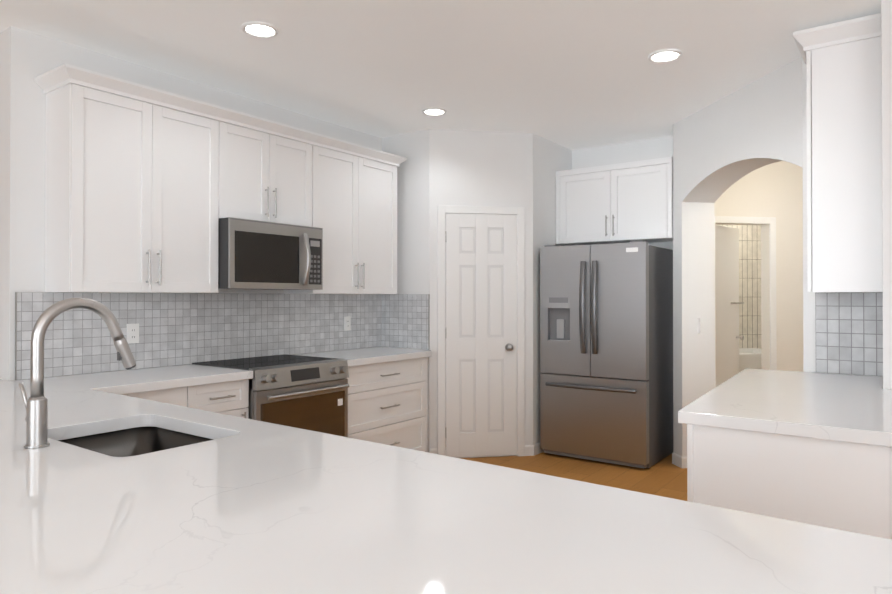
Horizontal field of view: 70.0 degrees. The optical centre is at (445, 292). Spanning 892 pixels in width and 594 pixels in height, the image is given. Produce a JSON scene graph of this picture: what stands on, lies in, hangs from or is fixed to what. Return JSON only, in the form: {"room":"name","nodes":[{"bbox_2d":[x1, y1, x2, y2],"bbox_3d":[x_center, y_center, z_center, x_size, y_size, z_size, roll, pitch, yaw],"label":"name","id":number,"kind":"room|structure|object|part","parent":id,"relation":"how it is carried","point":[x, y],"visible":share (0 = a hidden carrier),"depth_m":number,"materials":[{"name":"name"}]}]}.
{"room":"kitchen","nodes":[
{"label":"kitchen","id":0,"kind":"room"},
{"bbox_2d":[0,27,381,380],"bbox_3d":[-1.472,0.002,4.497,0.150,2.750,2.870,0,-1,36],"label":"wall","id":1,"kind":"structure","parent":0,"point":[26,58],"depth_m":3.38,"materials":[{"name":"paint"}]},
{"bbox_2d":[42,65,229,292],"bbox_3d":[-1.764,-0.571,3.712,0.303,1.140,0.920,0,-1,36],"label":"upper cabinet","id":2,"kind":"object","parent":1,"relation":"attached to","point":[147,188],"depth_m":3.50,"materials":[{"name":"paint"}]},
{"bbox_2d":[17,292,381,379],"bbox_3d":[-1.398,0.233,4.459,0.011,0.456,2.838,0,-1,36],"label":"backsplash","id":3,"kind":"structure","parent":1,"relation":"attached to","point":[181,328],"depth_m":4.12,"materials":[{"name":"tile"}]},
{"bbox_2d":[127,324,138,342],"bbox_3d":[-1.865,0.242,3.798,0.010,0.116,0.072,0,-1,36],"label":"electrical outlet","id":4,"kind":"object","parent":3,"relation":"attached to","point":[132,333],"visible":0.98,"depth_m":3.80,"materials":[{"name":"white plastic"}]},
{"bbox_2d":[344,316,350,330],"bbox_3d":[-0.811,0.252,5.245,0.010,0.116,0.072,0,-1,36],"label":"electrical outlet","id":5,"kind":"object","parent":3,"relation":"attached to","point":[347,323],"visible":1,"depth_m":5.24,"materials":[{"name":"white plastic"}]},
{"bbox_2d":[15,292,429,379],"bbox_3d":[-1.188,0.232,4.304,0.532,0.456,2.844,0,-1,36],"label":"trim","id":6,"kind":"structure","parent":1,"relation":"attached to","point":[16,330],"depth_m":3.31,"materials":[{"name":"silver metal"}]},
{"bbox_2d":[230,111,313,226],"bbox_3d":[-1.303,-0.799,4.346,0.303,0.675,0.765,0,-1,36],"label":"upper cabinet","id":7,"kind":"object","parent":1,"relation":"attached to","point":[272,164],"depth_m":4.26,"materials":[{"name":"paint"}]},
{"bbox_2d":[218,217,322,289],"bbox_3d":[-1.234,-0.242,4.292,0.469,0.434,0.759,0,-1,36],"label":"microwave","id":8,"kind":"object","parent":7,"relation":"attached to","point":[257,255],"visible":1,"depth_m":4.12,"materials":[{"name":"silver metal"}]},
{"bbox_2d":[285,132,401,293],"bbox_3d":[-0.820,-0.562,5.008,0.303,1.140,0.994,0,-1,36],"label":"upper cabinet","id":9,"kind":"object","parent":1,"relation":"attached to","point":[355,185],"depth_m":4.91,"materials":[{"name":"paint"}]},
{"bbox_2d":[0,0,880,149],"bbox_3d":[0.244,-1.432,3.338,10.400,0.100,13.400,0,-1,36],"label":"ceiling","id":10,"kind":"structure","parent":0,"point":[574,74],"depth_m":3.66,"materials":[{"name":"paint"}]},
{"bbox_2d":[241,21,278,37],"bbox_3d":[-0.972,-1.378,3.333,0.188,0.022,0.188,0,-1,36],"label":"recessed light","id":11,"kind":"object","parent":10,"relation":"in","point":[258,29],"visible":0.98,"depth_m":3.33,"materials":[{"name":"white"}]},
{"bbox_2d":[422,107,446,115],"bbox_3d":[-0.087,-1.367,4.803,0.188,0.022,0.188,0,-1,36],"label":"recessed light","id":12,"kind":"object","parent":10,"relation":"in","point":[434,111],"visible":0.96,"depth_m":4.80,"materials":[{"name":"white"}]},
{"bbox_2d":[648,49,681,62],"bbox_3d":[1.269,-1.375,3.692,0.188,0.022,0.188,0,-1,36],"label":"recessed light","id":13,"kind":"object","parent":10,"relation":"in","point":[663,55],"visible":0.96,"depth_m":3.69,"materials":[{"name":"white"}]},
{"bbox_2d":[382,129,571,457],"bbox_3d":[0.257,0.012,5.885,1.310,2.750,1.410,0,-1,36],"label":"wall","id":14,"kind":"structure","parent":0,"point":[436,168],"depth_m":5.41,"materials":[{"name":"paint"}]},
{"bbox_2d":[382,294,427,348],"bbox_3d":[-0.351,0.240,5.447,0.515,0.456,0.011,0,-1,36],"label":"backsplash","id":15,"kind":"structure","parent":14,"relation":"attached to","point":[404,320],"depth_m":5.44,"materials":[{"name":"tile"}]},
{"bbox_2d":[446,214,516,456],"bbox_3d":[0.300,0.355,5.352,0.449,2.033,0.446,0,-1,36],"label":"pantry door","id":16,"kind":"structure","parent":14,"relation":"in","point":[481,334],"depth_m":5.35,"materials":[{"name":"paint"}]},
{"bbox_3d":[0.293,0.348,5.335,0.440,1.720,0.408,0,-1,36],"label":"knob","id":17,"kind":"part","parent":16,"relation":"part of","materials":[{"name":"silver metal"}]},
{"bbox_2d":[438,205,524,455],"bbox_3d":[0.298,0.327,5.357,0.744,2.112,0.018,0,0,-9],"label":"door frame","id":18,"kind":"structure","parent":14,"relation":"attached to","point":[443,210],"depth_m":5.35,"materials":[{"name":"paint"}]},
{"bbox_2d":[460,452,686,500],"bbox_3d":[0.244,1.418,3.317,10.400,0.100,13.400,0,-1,36],"label":"floor","id":19,"kind":"structure","parent":0,"point":[665,477],"depth_m":4.92,"materials":[{"name":"brown wood"}]},
{"bbox_2d":[127,379,248,418],"bbox_3d":[-1.605,0.936,3.630,0.644,0.869,0.723,0,-1,36],"label":"base cabinet","id":20,"kind":"object","parent":19,"relation":"on","point":[231,398],"visible":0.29,"depth_m":3.55,"materials":[{"name":"paint"}]},
{"bbox_2d":[192,354,348,436],"bbox_3d":[-1.129,0.912,4.207,0.714,0.925,0.759,0,-1,36],"label":"range","id":21,"kind":"object","parent":19,"relation":"on","point":[305,392],"visible":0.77,"depth_m":4.05,"materials":[{"name":"silver metal"}]},
{"bbox_2d":[345,357,426,451],"bbox_3d":[-0.628,0.946,4.972,0.644,0.869,1.058,0,-1,36],"label":"base cabinet","id":22,"kind":"object","parent":19,"relation":"on","point":[387,403],"visible":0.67,"depth_m":4.78,"materials":[{"name":"paint"}]},
{"bbox_2d":[293,346,431,366],"bbox_3d":[-0.624,0.488,4.976,0.648,0.045,1.064,0,-1,36],"label":"countertop","id":23,"kind":"structure","parent":22,"relation":"on","point":[364,356],"depth_m":4.87,"materials":[{"name":"stone"}]},
{"bbox_2d":[540,240,672,468],"bbox_3d":[1.363,0.489,5.439,0.910,1.790,0.783,0,-1,36],"label":"refrigerator","id":24,"kind":"object","parent":19,"relation":"on","point":[606,352],"visible":1,"depth_m":5.15,"materials":[{"name":"silver metal"}]},
{"bbox_2d":[739,348,760,371],"bbox_3d":[2.922,1.026,7.155,1.700,0.740,0.683,0,0,-9],"label":"bathtub","id":25,"kind":"object","parent":19,"relation":"on","point":[749,358],"visible":0.04,"depth_m":6.88,"materials":[{"name":"beige ceramic"}]},
{"bbox_2d":[687,424,891,539],"bbox_3d":[1.729,0.930,2.866,0.963,0.869,1.718,0,-1,36],"label":"base cabinet","id":26,"kind":"object","parent":19,"relation":"on","point":[842,485],"visible":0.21,"depth_m":2.20,"materials":[{"name":"paint"}]},
{"bbox_2d":[678,368,891,446],"bbox_3d":[1.720,0.472,2.867,1.015,0.045,1.732,0,-1,36],"label":"countertop","id":27,"kind":"structure","parent":26,"relation":"on","point":[845,408],"depth_m":2.51,"materials":[{"name":"stone"}]},
{"bbox_3d":[-0.571,0.924,1.903,4.346,0.869,0.848,0,-1,36],"label":"cabinet","id":28,"kind":"object","parent":19,"relation":"on","visible":0},
{"bbox_2d":[48,364,252,391],"bbox_3d":[-1.655,0.478,3.559,0.650,0.045,0.903,0,-1,36],"label":"countertop","id":29,"kind":"structure","parent":28,"relation":"on","point":[176,376],"depth_m":3.47,"materials":[{"name":"stone"}]},
{"bbox_2d":[0,377,891,593],"bbox_3d":[-0.913,0.464,1.634,4.680,0.045,1.306,0,-1,36],"label":"countertop","id":30,"kind":"structure","parent":28,"relation":"on","point":[238,505],"depth_m":1.19,"materials":[{"name":"stone"}]},
{"bbox_2d":[18,298,135,448],"bbox_3d":[-1.116,0.228,1.952,0.093,0.428,0.321,0,-1,36],"label":"faucet","id":31,"kind":"object","parent":30,"relation":"on","point":[36,407],"visible":1,"depth_m":1.84,"materials":[{"name":"silver metal"}]},
{"bbox_2d":[59,426,212,456],"bbox_3d":[-0.984,0.595,2.028,0.640,0.208,0.460,0,-1,36],"label":"sink","id":32,"kind":"object","parent":30,"relation":"in","point":[133,441],"visible":0.04,"depth_m":2.28,"materials":[{"name":"metal"}]},
{"bbox_2d":[572,135,673,451],"bbox_3d":[1.147,0.014,6.215,2.360,2.750,0.170,0,-1,36],"label":"wall","id":33,"kind":"structure","parent":0,"point":[646,149],"depth_m":5.75,"materials":[{"name":"paint"}]},
{"bbox_2d":[429,442,686,467],"bbox_3d":[1.076,1.339,5.274,1.982,0.088,1.419,0,-1,36],"label":"baseboard","id":34,"kind":"structure","parent":33,"relation":"attached to","point":[677,459],"depth_m":5.29,"materials":[{"name":"paint"}]},
{"bbox_2d":[556,157,672,245],"bbox_3d":[1.509,-0.775,5.610,1.035,0.660,0.382,0,-1,36],"label":"upper cabinet","id":35,"kind":"object","parent":33,"relation":"attached to","point":[627,202],"visible":0.96,"depth_m":5.46,"materials":[{"name":"paint"}]},
{"bbox_2d":[673,120,714,456],"bbox_3d":[2.051,0.007,5.204,0.293,2.750,0.491,0,-1,36],"label":"wall","id":36,"kind":"structure","parent":0,"point":[694,285],"depth_m":5.06,"materials":[{"name":"paint"}]},
{"bbox_2d":[697,318,700,332],"bbox_3d":[1.998,0.261,5.054,0.010,0.116,0.072,0,0,-9],"label":"light switch","id":37,"kind":"object","parent":36,"relation":"attached to","point":[699,325],"visible":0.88,"depth_m":5.03,"materials":[{"name":"white plastic"}]},
{"bbox_2d":[682,57,802,202],"bbox_3d":[2.108,-1.049,4.398,0.280,0.650,1.351,0,0,-9],"label":"wall","id":38,"kind":"structure","parent":0,"point":[728,141],"depth_m":4.30,"materials":[{"name":"paint"}]},
{"bbox_2d":[714,161,802,371],"bbox_3d":[3.287,0.014,6.125,3.000,2.750,0.120,0,0,-9],"label":"wall","id":39,"kind":"structure","parent":0,"point":[775,189],"depth_m":6.06,"materials":[{"name":"paint"}]},
{"bbox_2d":[715,225,738,386],"bbox_3d":[2.709,0.368,6.166,0.530,2.018,0.035,0,-1,-43],"label":"bathroom door","id":40,"kind":"structure","parent":39,"relation":"in","point":[727,290],"depth_m":6.14,"materials":[{"name":"paint"}]},
{"bbox_2d":[731,302,743,339],"bbox_3d":[2.859,0.278,6.233,0.180,0.374,0.073,0,-1,-43],"label":"door towel bar","id":41,"kind":"object","parent":40,"relation":"attached to","point":[741,337],"visible":1,"depth_m":6.23,"materials":[{"name":"silver metal"}]},
{"bbox_2d":[714,216,776,387],"bbox_3d":[2.784,0.337,5.974,0.684,2.102,0.015,0,0,-9],"label":"door frame","id":42,"kind":"structure","parent":39,"relation":"attached to","point":[771,221],"depth_m":6.01,"materials":[{"name":"paint"}]},
{"bbox_2d":[802,58,882,376],"bbox_3d":[3.725,-0.012,2.622,3.940,2.750,0.198,0,-1,36],"label":"wall","id":43,"kind":"structure","parent":0,"point":[809,348],"depth_m":3.69,"materials":[{"name":"paint"}]},
{"bbox_2d":[793,13,882,292],"bbox_3d":[2.091,-0.677,3.380,0.378,1.348,0.481,0,-1,36],"label":"upper cabinet","id":44,"kind":"object","parent":43,"relation":"attached to","point":[843,61],"visible":0.92,"depth_m":3.21,"materials":[{"name":"paint"}]},
{"bbox_2d":[815,292,882,375],"bbox_3d":[2.256,0.226,3.560,0.332,0.456,0.011,0,-1,36],"label":"backsplash","id":45,"kind":"structure","parent":43,"relation":"attached to","point":[849,332],"depth_m":3.56,"materials":[{"name":"tile"}]},
{"bbox_2d":[881,0,891,389],"bbox_3d":[2.344,-0.008,3.147,0.292,2.750,0.580,0,-1,36],"label":"wall","id":46,"kind":"structure","parent":0,"point":[886,31],"depth_m":2.99,"materials":[{"name":"paint"}]},
{"bbox_3d":[2.758,0.024,7.560,2.630,2.750,2.630,0,-1,36],"label":"wall","id":47,"kind":"structure","parent":0,"visible":0},
{"bbox_2d":[721,225,760,348],"bbox_3d":[2.769,0.174,7.492,3.500,2.450,0.012,0,0,-9],"label":"tile","id":48,"kind":"structure","parent":47,"relation":"attached to","point":[750,281],"depth_m":7.62,"materials":[{"name":"beige tile"}]}
]}

